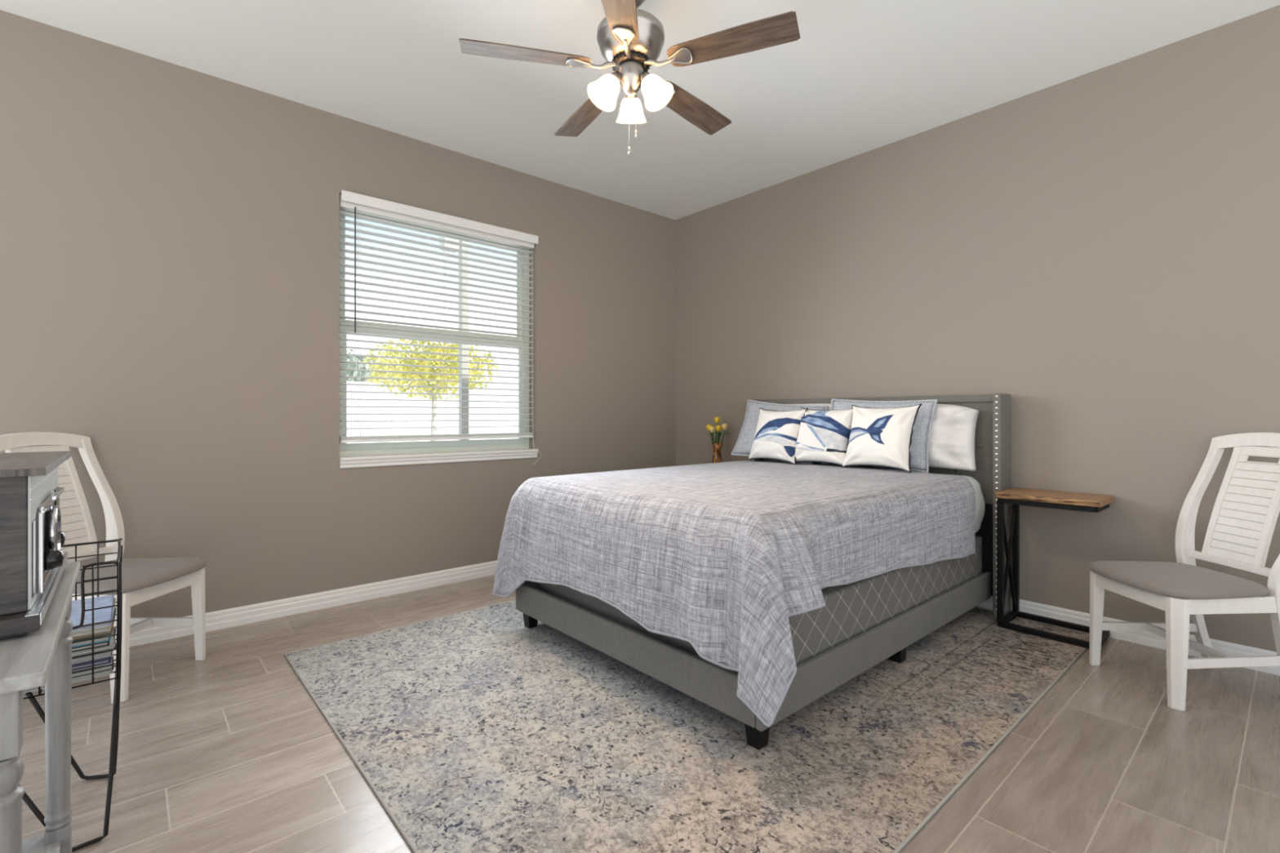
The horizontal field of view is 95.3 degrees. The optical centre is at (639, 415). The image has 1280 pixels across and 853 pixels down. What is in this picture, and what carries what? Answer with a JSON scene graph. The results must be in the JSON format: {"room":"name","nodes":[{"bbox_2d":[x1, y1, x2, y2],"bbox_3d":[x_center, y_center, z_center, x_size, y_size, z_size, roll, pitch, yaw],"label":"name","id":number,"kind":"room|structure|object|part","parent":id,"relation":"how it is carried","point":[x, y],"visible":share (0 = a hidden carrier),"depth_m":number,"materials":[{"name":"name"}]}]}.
{"room":"bedroom","nodes":[
{"label":"bedroom","id":0,"kind":"room"},
{"bbox_2d":[0,9,675,617],"bbox_3d":[-1.387,-0.318,3.791,4.350,2.815,0.200,0,0,-41],"label":"wall","id":1,"kind":"structure","parent":0,"point":[170,233],"depth_m":3.06,"materials":[{"name":"beige paint"}]},
{"bbox_2d":[129,560,497,646],"bbox_3d":[-1.316,1.044,3.710,4.349,0.092,0.015,0,0,-41],"label":"baseboard","id":2,"kind":"structure","parent":1,"relation":"attached to","point":[226,618],"depth_m":3.26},
{"bbox_2d":[339,208,538,468],"bbox_3d":[-1.285,-0.488,3.838,1.305,1.589,0.204,0,0,-41],"label":"window","id":3,"kind":"structure","parent":1,"relation":"in","point":[401,453],"depth_m":3.79,"materials":[{"name":"plastic"}]},
{"bbox_2d":[339,190,541,464],"bbox_3d":[-1.240,-0.469,3.810,1.319,1.650,0.116,0,0,-41],"label":"window blind","id":4,"kind":"object","parent":3,"relation":"attached to","point":[354,202],"visible":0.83,"depth_m":3.73,"materials":[{"name":"white plastic"}]},
{"bbox_3d":[-1.272,0.143,3.823,1.281,0.034,0.050,0,0,-41],"label":"rail","id":5,"kind":"part","parent":4,"relation":"part of","materials":[{"name":"white plastic"}]},
{"bbox_3d":[-1.270,-0.536,3.825,1.072,1.372,0.047,0,0,-41],"label":"ladder cord","id":6,"kind":"part","parent":4,"relation":"part of","materials":[{"name":"white fabric"}]},
{"bbox_3d":[-0.746,-0.433,4.196,0.066,1.578,0.035,0,0,-5],"label":"lift cord","id":7,"kind":"part","parent":4,"relation":"part of","materials":[{"name":"white fabric"}]},
{"bbox_2d":[0,0,1279,220],"bbox_3d":[0.249,-1.800,0.835,6.200,0.150,6.800,0,0,-41],"label":"ceiling","id":8,"kind":"structure","parent":0,"point":[860,77],"depth_m":2.88,"materials":[{"name":"white paint"}]},
{"bbox_2d":[459,0,799,154],"bbox_3d":[-0.029,-1.383,2.373,1.259,0.683,1.271,0,0,-41],"label":"ceiling fan","id":9,"kind":"object","parent":8,"relation":"hanging from","point":[630,39],"visible":1,"depth_m":2.27,"materials":[{"name":"brown wood"}]},
{"bbox_3d":[-0.437,-1.392,2.252,0.490,0.030,0.126,0,0,-13],"label":"blade","id":10,"kind":"part","parent":9,"relation":"part of","materials":[{"name":"brown wood"}]},
{"bbox_3d":[-0.246,-1.392,2.694,0.126,0.030,0.490,0,0,-31],"label":"blade","id":11,"kind":"part","parent":9,"relation":"part of","materials":[{"name":"brown wood"}]},
{"bbox_3d":[-0.192,-1.392,2.308,0.201,0.043,0.081,0,0,-13],"label":"blade arm","id":12,"kind":"part","parent":9,"relation":"part of","materials":[{"name":"silver metal"}]},
{"bbox_3d":[-0.142,-1.269,2.283,0.129,0.125,0.129,0,0,-41],"label":"lamp shade","id":13,"kind":"part","parent":9,"relation":"part of","materials":[{"name":"white glass"}]},
{"bbox_2d":[610,71,621,82],"bbox_3d":[-0.095,-1.331,2.311,0.073,0.059,0.050,0,0,-41],"label":"socket","id":14,"kind":"object","parent":9,"relation":"attached to","point":[615,77],"depth_m":2.28,"materials":[{"name":"silver metal"}]},
{"bbox_3d":[-0.075,-1.392,1.933,0.126,0.030,0.490,0,0,5],"label":"blade","id":15,"kind":"part","parent":9,"relation":"part of","materials":[{"name":"brown wood"}]},
{"bbox_3d":[-0.053,-1.392,2.183,0.081,0.043,0.201,0,0,5],"label":"blade arm","id":16,"kind":"part","parent":9,"relation":"part of","materials":[{"name":"silver metal"}]},
{"bbox_3d":[-0.043,-1.171,2.330,0.013,0.258,0.013,0,0,-41],"label":"pull chain","id":17,"kind":"part","parent":9,"relation":"part of","materials":[{"name":"silver metal"}]},
{"bbox_2d":[625,93,635,98],"bbox_3d":[-0.033,-1.331,2.408,0.049,0.059,0.073,0,0,-18],"label":"socket","id":18,"kind":"object","parent":9,"relation":"attached to","point":[631,96],"depth_m":2.40,"materials":[{"name":"silver metal"}]},
{"bbox_3d":[-0.036,-1.269,2.467,0.124,0.125,0.125,0,0,-41],"label":"lamp shade","id":19,"kind":"part","parent":9,"relation":"part of","materials":[{"name":"white glass"}]},
{"bbox_3d":[-0.016,-1.208,2.344,0.013,0.183,0.013,0,0,-41],"label":"pull chain","id":20,"kind":"part","parent":9,"relation":"part of","materials":[{"name":"silver metal"}]},
{"bbox_2d":[640,71,650,81],"bbox_3d":[0.022,-1.331,2.311,0.050,0.059,0.073,0,0,-41],"label":"socket","id":21,"kind":"object","parent":9,"relation":"attached to","point":[645,76],"depth_m":2.28,"materials":[{"name":"silver metal"}]},
{"bbox_3d":[0.069,-1.269,2.283,0.128,0.125,0.129,0,0,-41],"label":"lamp shade","id":22,"kind":"part","parent":9,"relation":"part of","materials":[{"name":"white glass"}]},
{"bbox_3d":[0.108,-1.392,2.277,0.201,0.043,0.081,0,0,23],"label":"blade arm","id":23,"kind":"part","parent":9,"relation":"part of","materials":[{"name":"silver metal"}]},
{"bbox_3d":[0.234,-1.392,2.649,0.126,0.030,0.490,0,0,41],"label":"blade","id":24,"kind":"part","parent":9,"relation":"part of","materials":[{"name":"brown wood"}]},
{"bbox_3d":[0.339,-1.392,2.179,0.490,0.030,0.126,0,0,23],"label":"blade","id":25,"kind":"part","parent":9,"relation":"part of","materials":[{"name":"brown wood"}]},
{"bbox_2d":[18,574,1279,852],"bbox_3d":[0.258,1.150,2.075,4.550,0.120,4.950,0,0,-41],"label":"floor","id":26,"kind":"structure","parent":0,"point":[228,751],"depth_m":1.82,"materials":[{"name":"brown wood"}]},
{"bbox_2d":[0,561,79,852],"bbox_3d":[-1.162,0.710,0.912,0.382,0.759,0.756,0,0,-41],"label":"console table","id":27,"kind":"object","parent":26,"relation":"on","point":[43,656],"visible":0.94,"depth_m":0.95,"materials":[{"name":"grey wood"}]},
{"bbox_3d":[-0.820,0.720,0.746,0.046,0.738,0.046,0,0,-41],"label":"leg","id":28,"kind":"part","parent":27,"relation":"part of","materials":[{"name":"grey wood"}]},
{"bbox_2d":[0,450,71,639],"bbox_3d":[-1.198,0.203,0.960,0.362,0.251,0.529,0,0,-41],"label":"record player","id":29,"kind":"object","parent":27,"relation":"on","point":[33,564],"visible":1,"depth_m":0.89},
{"bbox_2d":[31,518,36,598],"bbox_3d":[-0.953,0.224,0.918,0.001,0.117,0.050,0,0,-41],"label":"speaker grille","id":30,"kind":"object","parent":29,"relation":"attached to","point":[33,520],"depth_m":0.92,"materials":[{"name":"silver metal"}]},
{"bbox_3d":[-1.201,0.085,0.958,0.355,0.011,0.529,0,0,-41],"label":"lid","id":31,"kind":"part","parent":29,"relation":"part of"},
{"bbox_3d":[-1.201,0.079,0.958,0.353,0.002,0.528,0,0,-41],"label":"lid","id":32,"kind":"part","parent":29,"relation":"part of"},
{"bbox_3d":[-1.082,0.194,1.061,0.003,0.203,0.466,0,0,-41],"label":"panel","id":33,"kind":"part","parent":29,"relation":"part of","materials":[{"name":"silver metal"}]},
{"bbox_3d":[-1.078,0.305,1.066,0.017,0.018,0.527,0,0,-41],"label":"plinth trim","id":34,"kind":"part","parent":29,"relation":"part of","materials":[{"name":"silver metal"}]},
{"bbox_3d":[-1.028,0.252,1.023,0.024,0.040,0.040,0,0,-41],"label":"knob","id":35,"kind":"part","parent":29,"relation":"part of","materials":[{"name":"black plastic"}]},
{"bbox_3d":[-1.202,0.210,1.202,0.003,0.120,0.070,0,0,-41],"label":"glass","id":36,"kind":"part","parent":29,"relation":"part of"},
{"bbox_3d":[-1.133,0.242,1.137,0.017,0.040,0.040,0,0,-41],"label":"knob","id":37,"kind":"part","parent":29,"relation":"part of","materials":[{"name":"silver metal"}]},
{"bbox_2d":[22,832,61,852],"bbox_3d":[-1.171,0.921,0.913,0.340,0.018,0.715,0,0,-41],"label":"shelf","id":38,"kind":"object","parent":27,"relation":"attached to","point":[36,844],"depth_m":1.24,"materials":[{"name":"grey wood"}]},
{"bbox_3d":[-1.259,0.720,1.263,0.046,0.738,0.046,0,0,-41],"label":"leg","id":39,"kind":"part","parent":27,"relation":"part of","materials":[{"name":"grey wood"}]},
{"bbox_2d":[17,537,123,852],"bbox_3d":[-1.546,0.731,1.579,0.218,0.715,0.403,0,0,-41],"label":"wire basket stand","id":40,"kind":"object","parent":26,"relation":"on","point":[116,706],"visible":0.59,"depth_m":1.52,"materials":[{"name":"black metal"}]},
{"bbox_2d":[22,669,113,693],"bbox_3d":[-1.536,0.670,1.576,0.165,0.009,0.290,0,0,-42],"label":"magazine","id":41,"kind":"object","parent":40,"relation":"on","point":[108,672],"visible":0.08,"depth_m":1.49,"materials":[{"name":"white paper"}]},
{"bbox_2d":[71,656,114,678],"bbox_3d":[-1.535,0.658,1.575,0.165,0.013,0.290,0,0,-43],"label":"magazine","id":42,"kind":"object","parent":41,"relation":"on","point":[111,667],"visible":0.08,"depth_m":1.50,"materials":[{"name":"white paper"}]},
{"bbox_2d":[71,656,112,671],"bbox_3d":[-1.539,0.646,1.583,0.165,0.008,0.290,0,0,-41],"label":"magazine","id":43,"kind":"object","parent":42,"relation":"on","point":[112,656],"visible":0.06,"depth_m":1.50,"materials":[{"name":"grey paper"}]},
{"bbox_2d":[71,627,115,670],"bbox_3d":[-1.527,0.636,1.569,0.165,0.010,0.290,0,0,-40],"label":"magazine","id":44,"kind":"object","parent":43,"relation":"on","point":[104,660],"visible":0.16,"depth_m":1.49,"materials":[{"name":"paper"}]},
{"bbox_2d":[71,650,113,664],"bbox_3d":[-1.537,0.624,1.579,0.165,0.013,0.290,0,0,-42],"label":"magazine","id":45,"kind":"object","parent":44,"relation":"on","point":[108,654],"visible":0.09,"depth_m":1.50,"materials":[{"name":"white paper"}]},
{"bbox_2d":[71,627,116,657],"bbox_3d":[-1.538,0.612,1.582,0.165,0.009,0.290,0,0,-44],"label":"magazine","id":46,"kind":"object","parent":45,"relation":"on","point":[115,646],"visible":0.12,"depth_m":1.52,"materials":[{"name":"grey paper"}]},
{"bbox_2d":[71,629,115,655],"bbox_3d":[-1.534,0.602,1.575,0.165,0.009,0.290,0,0,-44],"label":"magazine","id":47,"kind":"object","parent":46,"relation":"on","point":[112,644],"visible":0.16,"depth_m":1.51,"materials":[{"name":"grey paper"}]},
{"bbox_2d":[71,640,110,652],"bbox_3d":[-1.530,0.591,1.570,0.165,0.011,0.290,0,0,-40],"label":"magazine","id":48,"kind":"object","parent":47,"relation":"on","point":[104,643],"visible":0.09,"depth_m":1.49,"materials":[{"name":"white paper"}]},
{"bbox_2d":[71,607,116,647],"bbox_3d":[-1.529,0.578,1.571,0.165,0.013,0.290,0,0,-40],"label":"magazine","id":49,"kind":"object","parent":48,"relation":"on","point":[108,638],"visible":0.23,"depth_m":1.50,"materials":[{"name":"paper"}]},
{"bbox_2d":[71,614,113,639],"bbox_3d":[-1.540,0.564,1.582,0.165,0.013,0.290,0,0,-42],"label":"magazine","id":50,"kind":"object","parent":49,"relation":"on","point":[84,636],"visible":0.16,"depth_m":1.51,"materials":[{"name":"beige paper"}]},
{"bbox_2d":[69,598,115,636],"bbox_3d":[-1.530,0.550,1.570,0.165,0.013,0.290,0,0,-40],"label":"magazine","id":51,"kind":"object","parent":50,"relation":"on","point":[104,628],"visible":0.2,"depth_m":1.49,"materials":[{"name":"beige paper"}]},
{"bbox_2d":[69,594,114,631],"bbox_3d":[-1.528,0.537,1.568,0.165,0.010,0.290,0,0,-41],"label":"magazine","id":52,"kind":"object","parent":51,"relation":"on","point":[104,614],"visible":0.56,"depth_m":1.58,"materials":[{"name":"blue paper"}]},
{"bbox_3d":[-1.548,0.739,1.612,0.178,0.699,0.351,0,0,-41],"label":"leg","id":53,"kind":"part","parent":40,"relation":"part of","materials":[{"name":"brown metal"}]},
{"bbox_2d":[0,431,206,703],"bbox_3d":[-2.235,0.580,2.428,0.642,1.019,0.468,0,0,3],"label":"dining chair","id":54,"kind":"object","parent":26,"relation":"on","point":[144,580],"visible":0.48,"depth_m":2.50,"materials":[{"name":"white wood"}]},
{"bbox_3d":[-2.525,0.111,2.443,0.061,0.081,0.412,0,0,3],"label":"rail","id":55,"kind":"part","parent":54,"relation":"part of","materials":[{"name":"white wood"}]},
{"bbox_3d":[-2.452,0.359,2.439,0.167,0.462,0.230,0,0,3],"label":"panel frame","id":56,"kind":"part","parent":54,"relation":"part of","materials":[{"name":"white wood"}]},
{"bbox_3d":[-2.449,0.374,2.439,0.146,0.422,0.184,0,0,3],"label":"louvre panel","id":57,"kind":"part","parent":54,"relation":"part of","materials":[{"name":"white wood"}]},
{"bbox_3d":[-2.379,0.600,2.435,0.032,0.030,0.352,0,0,3],"label":"rail","id":58,"kind":"part","parent":54,"relation":"part of","materials":[{"name":"white wood"}]},
{"bbox_3d":[-2.430,0.597,2.630,0.198,0.984,0.085,0,0,3],"label":"leg","id":59,"kind":"part","parent":54,"relation":"part of","materials":[{"name":"white wood"}]},
{"bbox_3d":[-1.985,0.883,2.222,0.049,0.411,0.049,0,0,3],"label":"leg","id":60,"kind":"part","parent":54,"relation":"part of","materials":[{"name":"white wood"}]},
{"bbox_3d":[-2.168,0.708,2.424,0.424,0.060,0.406,0,0,3],"label":"seat frame","id":61,"kind":"part","parent":54,"relation":"part of","materials":[{"name":"white wood"}]},
{"bbox_3d":[-2.142,0.653,2.422,0.456,0.048,0.455,0,0,3],"label":"seat","id":62,"kind":"part","parent":54,"relation":"part of","materials":[{"name":"beige fabric"}]},
{"bbox_3d":[-1.964,0.883,2.605,0.049,0.411,0.049,0,0,3],"label":"leg","id":63,"kind":"part","parent":54,"relation":"part of","materials":[{"name":"white wood"}]},
{"bbox_2d":[284,599,1089,852],"bbox_3d":[0.316,1.084,2.753,3.042,0.011,2.391,0,0,-41],"label":"area rug","id":64,"kind":"object","parent":26,"relation":"on","point":[480,730],"visible":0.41,"depth_m":1.93,"materials":[{"name":"beige carpet"}]},
{"bbox_2d":[515,393,1010,750],"bbox_3d":[0.684,0.482,3.096,2.124,1.196,1.644,0,0,-41],"label":"bed","id":65,"kind":"object","parent":64,"relation":"on","point":[715,686],"visible":0.37,"depth_m":2.51,"materials":[{"name":"grey fabric"}]},
{"bbox_3d":[0.134,0.926,3.659,2.042,0.144,0.027,0,0,-41],"label":"rail","id":66,"kind":"part","parent":65,"relation":"part of","materials":[{"name":"grey fabric"}]},
{"bbox_3d":[-0.559,1.036,2.987,0.064,0.090,0.064,0,0,-41],"label":"leg","id":67,"kind":"part","parent":65,"relation":"part of","materials":[{"name":"black wood"}]},
{"bbox_3d":[-0.119,0.926,2.422,0.028,0.144,1.495,0,0,-41],"label":"foot rail","id":68,"kind":"part","parent":65,"relation":"part of","materials":[{"name":"grey fabric"}]},
{"bbox_3d":[0.386,1.036,1.914,0.064,0.090,0.064,0,0,-41],"label":"leg","id":69,"kind":"part","parent":65,"relation":"part of","materials":[{"name":"black wood"}]},
{"bbox_2d":[533,535,982,673],"bbox_3d":[0.660,0.810,3.108,1.960,0.296,1.488,0,0,-41],"label":"box spring","id":70,"kind":"object","parent":65,"relation":"on","point":[851,610],"visible":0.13,"depth_m":2.41,"materials":[{"name":"grey fabric"}]},
{"bbox_2d":[820,473,985,589],"bbox_3d":[0.651,0.496,3.099,2.030,0.328,1.528,0,0,-41],"label":"mattress","id":71,"kind":"object","parent":70,"relation":"on","point":[980,500],"visible":0.11,"depth_m":3.12,"materials":[{"name":"fabric"}]},
{"bbox_2d":[492,460,975,727],"bbox_3d":[0.533,0.606,2.939,1.960,0.598,1.765,0,0,-41],"label":"quilt","id":72,"kind":"object","parent":71,"relation":"on","point":[717,558],"visible":1,"depth_m":2.23,"materials":[{"name":"grey fabric"}]},
{"bbox_2d":[747,407,808,465],"bbox_3d":[0.912,0.131,3.888,0.181,0.369,0.406,0,0,-38],"label":"pillow","id":73,"kind":"object","parent":72,"relation":"on","point":[776,433],"visible":0.97,"depth_m":3.82,"materials":[{"name":"fabric"}]},
{"bbox_2d":[730,399,828,463],"bbox_3d":[0.946,0.110,4.013,0.193,0.454,0.675,0,0,-43],"label":"pillow","id":74,"kind":"object","parent":72,"relation":"on","point":[743,446],"visible":0.31,"depth_m":4.12,"materials":[{"name":"grey fabric"}]},
{"bbox_2d":[789,407,853,467],"bbox_3d":[1.148,0.130,3.649,0.182,0.367,0.413,0,0,-40],"label":"pillow","id":75,"kind":"object","parent":72,"relation":"on","point":[824,436],"visible":0.94,"depth_m":3.58,"materials":[{"name":"fabric"}]},
{"bbox_2d":[840,403,921,473],"bbox_3d":[1.380,0.124,3.359,0.184,0.380,0.424,0,0,-40],"label":"pillow","id":76,"kind":"object","parent":72,"relation":"on","point":[878,437],"visible":1,"depth_m":3.29,"materials":[{"name":"fabric"}]},
{"bbox_2d":[789,403,831,410],"bbox_3d":[1.109,0.112,4.029,0.158,0.384,0.782,0,0,-42],"label":"pillow","id":77,"kind":"object","parent":71,"relation":"on","point":[807,404],"visible":0.02,"depth_m":3.92,"materials":[{"name":"white fabric"}]},
{"bbox_2d":[821,398,937,472],"bbox_3d":[1.413,0.107,3.487,0.156,0.427,0.656,0,0,-45],"label":"pillow","id":78,"kind":"object","parent":71,"relation":"on","point":[919,447],"visible":0.32,"depth_m":3.30,"materials":[{"name":"grey fabric"}]},
{"bbox_2d":[928,404,979,471],"bbox_3d":[1.609,0.118,3.457,0.190,0.372,0.722,0,0,-39],"label":"pillow","id":79,"kind":"object","parent":71,"relation":"on","point":[953,429],"visible":0.4,"depth_m":3.24,"materials":[{"name":"white fabric"}]},
{"bbox_3d":[1.140,0.926,2.516,2.042,0.144,0.027,0,0,-41],"label":"rail","id":80,"kind":"part","parent":65,"relation":"part of","materials":[{"name":"grey fabric"}]},
{"bbox_3d":[1.452,0.194,3.772,0.055,0.592,1.560,0,0,-41],"label":"headboard","id":81,"kind":"part","parent":65,"relation":"part of","materials":[{"name":"grey fabric"}]},
{"bbox_3d":[1.136,1.036,2.575,0.064,0.090,0.064,0,0,-41],"label":"leg","id":82,"kind":"part","parent":65,"relation":"part of","materials":[{"name":"black wood"}]},
{"bbox_2d":[994,487,1114,648],"bbox_3d":[2.065,0.736,2.915,0.316,0.686,0.430,0,0,-41],"label":"side table","id":83,"kind":"object","parent":64,"relation":"on","point":[1015,496],"visible":0.97,"depth_m":2.96,"materials":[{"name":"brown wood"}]},
{"bbox_3d":[0.642,0.736,4.518,0.316,0.686,0.430,0,0,-41],"label":"side table","id":84,"kind":"object","parent":64,"relation":"on","visible":0},
{"bbox_2d":[711,442,722,462],"bbox_3d":[0.605,0.305,4.578,0.084,0.175,0.084,0,0,-41],"label":"vase","id":85,"kind":"object","parent":84,"relation":"on","point":[717,457],"visible":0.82,"depth_m":4.55,"materials":[{"name":"orange glass"}]},
{"bbox_2d":[706,424,715,443],"bbox_3d":[0.573,0.217,4.596,0.080,0.292,0.115,0,0,33],"label":"tulip","id":86,"kind":"object","parent":85,"relation":"in","point":[708,426],"visible":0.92,"depth_m":4.58,"materials":[{"name":"yellow plant"}]},
{"bbox_2d":[709,426,721,443],"bbox_3d":[0.579,0.224,4.568,0.062,0.279,0.143,0,0,-41],"label":"tulip","id":87,"kind":"object","parent":85,"relation":"in","point":[712,428],"visible":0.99,"depth_m":4.57,"materials":[{"name":"beige plant"}]},
{"bbox_2d":[713,417,721,443],"bbox_3d":[0.612,0.187,4.556,0.049,0.351,0.097,0,0,-14],"label":"tulip","id":88,"kind":"object","parent":85,"relation":"in","point":[717,420],"visible":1,"depth_m":4.56,"materials":[{"name":"yellow plant"}]},
{"bbox_2d":[715,425,721,431],"bbox_3d":[0.609,0.219,4.598,0.050,0.286,0.094,0,0,-20],"label":"tulip","id":89,"kind":"object","parent":85,"relation":"in","point":[718,428],"visible":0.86,"depth_m":4.56,"materials":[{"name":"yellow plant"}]},
{"bbox_2d":[713,423,728,445],"bbox_3d":[0.632,0.213,4.588,0.131,0.299,0.048,0,0,19],"label":"tulip","id":90,"kind":"object","parent":85,"relation":"in","point":[724,426],"visible":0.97,"depth_m":4.57,"materials":[{"name":"beige plant"}]},
{"bbox_2d":[1088,432,1279,711],"bbox_3d":[2.255,0.580,2.365,0.642,1.019,0.468,0,0,-1],"label":"dining chair","id":91,"kind":"object","parent":26,"relation":"on","point":[1238,535],"visible":1,"depth_m":2.33,"materials":[{"name":"white wood"}]},
{"bbox_3d":[1.992,0.883,2.552,0.049,0.411,0.049,0,0,-1],"label":"leg","id":92,"kind":"part","parent":91,"relation":"part of","materials":[{"name":"white wood"}]},
{"bbox_3d":[1.998,0.883,2.168,0.049,0.411,0.049,0,0,-1],"label":"leg","id":93,"kind":"part","parent":91,"relation":"part of","materials":[{"name":"white wood"}]},
{"bbox_3d":[2.162,0.653,2.363,0.456,0.048,0.455,0,0,-1],"label":"seat","id":94,"kind":"part","parent":91,"relation":"part of","materials":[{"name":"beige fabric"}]},
{"bbox_3d":[2.188,0.708,2.364,0.424,0.060,0.406,0,0,-1],"label":"seat frame","id":95,"kind":"part","parent":91,"relation":"part of","materials":[{"name":"white wood"}]},
{"bbox_3d":[2.458,0.597,2.559,0.198,0.984,0.085,0,0,-1],"label":"leg","id":96,"kind":"part","parent":91,"relation":"part of","materials":[{"name":"white wood"}]},
{"bbox_3d":[2.399,0.600,2.367,0.032,0.030,0.352,0,0,-1],"label":"rail","id":97,"kind":"part","parent":91,"relation":"part of","materials":[{"name":"white wood"}]},
{"bbox_3d":[2.472,0.359,2.368,0.167,0.462,0.230,0,0,-1],"label":"panel frame","id":98,"kind":"part","parent":91,"relation":"part of","materials":[{"name":"white wood"}]},
{"bbox_3d":[2.545,0.111,2.369,0.061,0.081,0.412,0,0,-1],"label":"rail","id":99,"kind":"part","parent":91,"relation":"part of","materials":[{"name":"white wood"}]},
{"bbox_3d":[2.470,0.374,2.368,0.146,0.422,0.184,0,0,-1],"label":"louvre panel","id":100,"kind":"part","parent":91,"relation":"part of","materials":[{"name":"white wood"}]},
{"bbox_3d":[2.464,0.597,2.177,0.198,0.984,0.085,0,0,-1],"label":"leg","id":101,"kind":"part","parent":91,"relation":"part of","materials":[{"name":"white wood"}]},
{"bbox_2d":[675,4,1279,652],"bbox_3d":[2.502,-0.318,2.817,0.200,2.815,6.800,0,0,-41],"label":"wall","id":102,"kind":"structure","parent":0,"point":[1098,251],"depth_m":3.01,"materials":[{"name":"beige paint"}]},
{"bbox_2d":[975,595,1279,675],"bbox_3d":[1.876,1.044,3.365,0.015,0.092,4.749,0,0,-41],"label":"baseboard","id":103,"kind":"structure","parent":102,"relation":"attached to","point":[1144,637],"depth_m":2.79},
{"label":"outside","id":104,"kind":"structure","parent":0,"visible":0},
{"bbox_3d":[-19.591,1.315,27.767,80.000,0.150,59.750,0,0,-41],"label":"ground","id":105,"kind":"structure","parent":104,"visible":0},
{"bbox_2d":[346,348,399,382],"bbox_3d":[-5.492,0.004,10.065,2.619,2.476,2.640,0,0,-41],"label":"tree","id":106,"kind":"object","parent":105,"relation":"on","point":[350,358],"visible":0.06,"depth_m":9.84,"materials":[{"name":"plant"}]},
{"bbox_2d":[360,338,498,440],"bbox_3d":[-2.974,0.035,8.374,1.902,2.414,1.879,0,0,-41],"label":"tree","id":107,"kind":"object","parent":105,"relation":"on","point":[398,368],"visible":0.67,"depth_m":8.10,"materials":[{"name":"yellow plant"}]},
{"bbox_2d":[346,381,518,443],"bbox_3d":[-3.652,0.325,9.657,24.000,1.830,0.120,0,0,-41],"label":"fence","id":108,"kind":"object","parent":105,"relation":"on","point":[424,431],"visible":0.02,"depth_m":9.63,"materials":[{"name":"white plastic"}]},
{"bbox_3d":[-3.652,-0.480,9.657,24.000,0.080,0.070,0,0,-41],"label":"rail","id":109,"kind":"part","parent":108,"relation":"part of","materials":[{"name":"white plastic"}]},
{"bbox_3d":[-2.976,0.325,10.252,0.120,1.830,0.120,0,0,-41],"label":"post","id":110,"kind":"part","parent":108,"relation":"part of","materials":[{"name":"white plastic"}]},
{"bbox_2d":[439,235,468,439],"bbox_3d":[-1.609,-0.460,5.061,0.233,3.400,0.100,0,0,-41],"label":"porch post","id":111,"kind":"object","parent":105,"relation":"on","point":[464,384],"visible":0.17,"depth_m":5.09,"materials":[{"name":"beige paint"}]}
]}

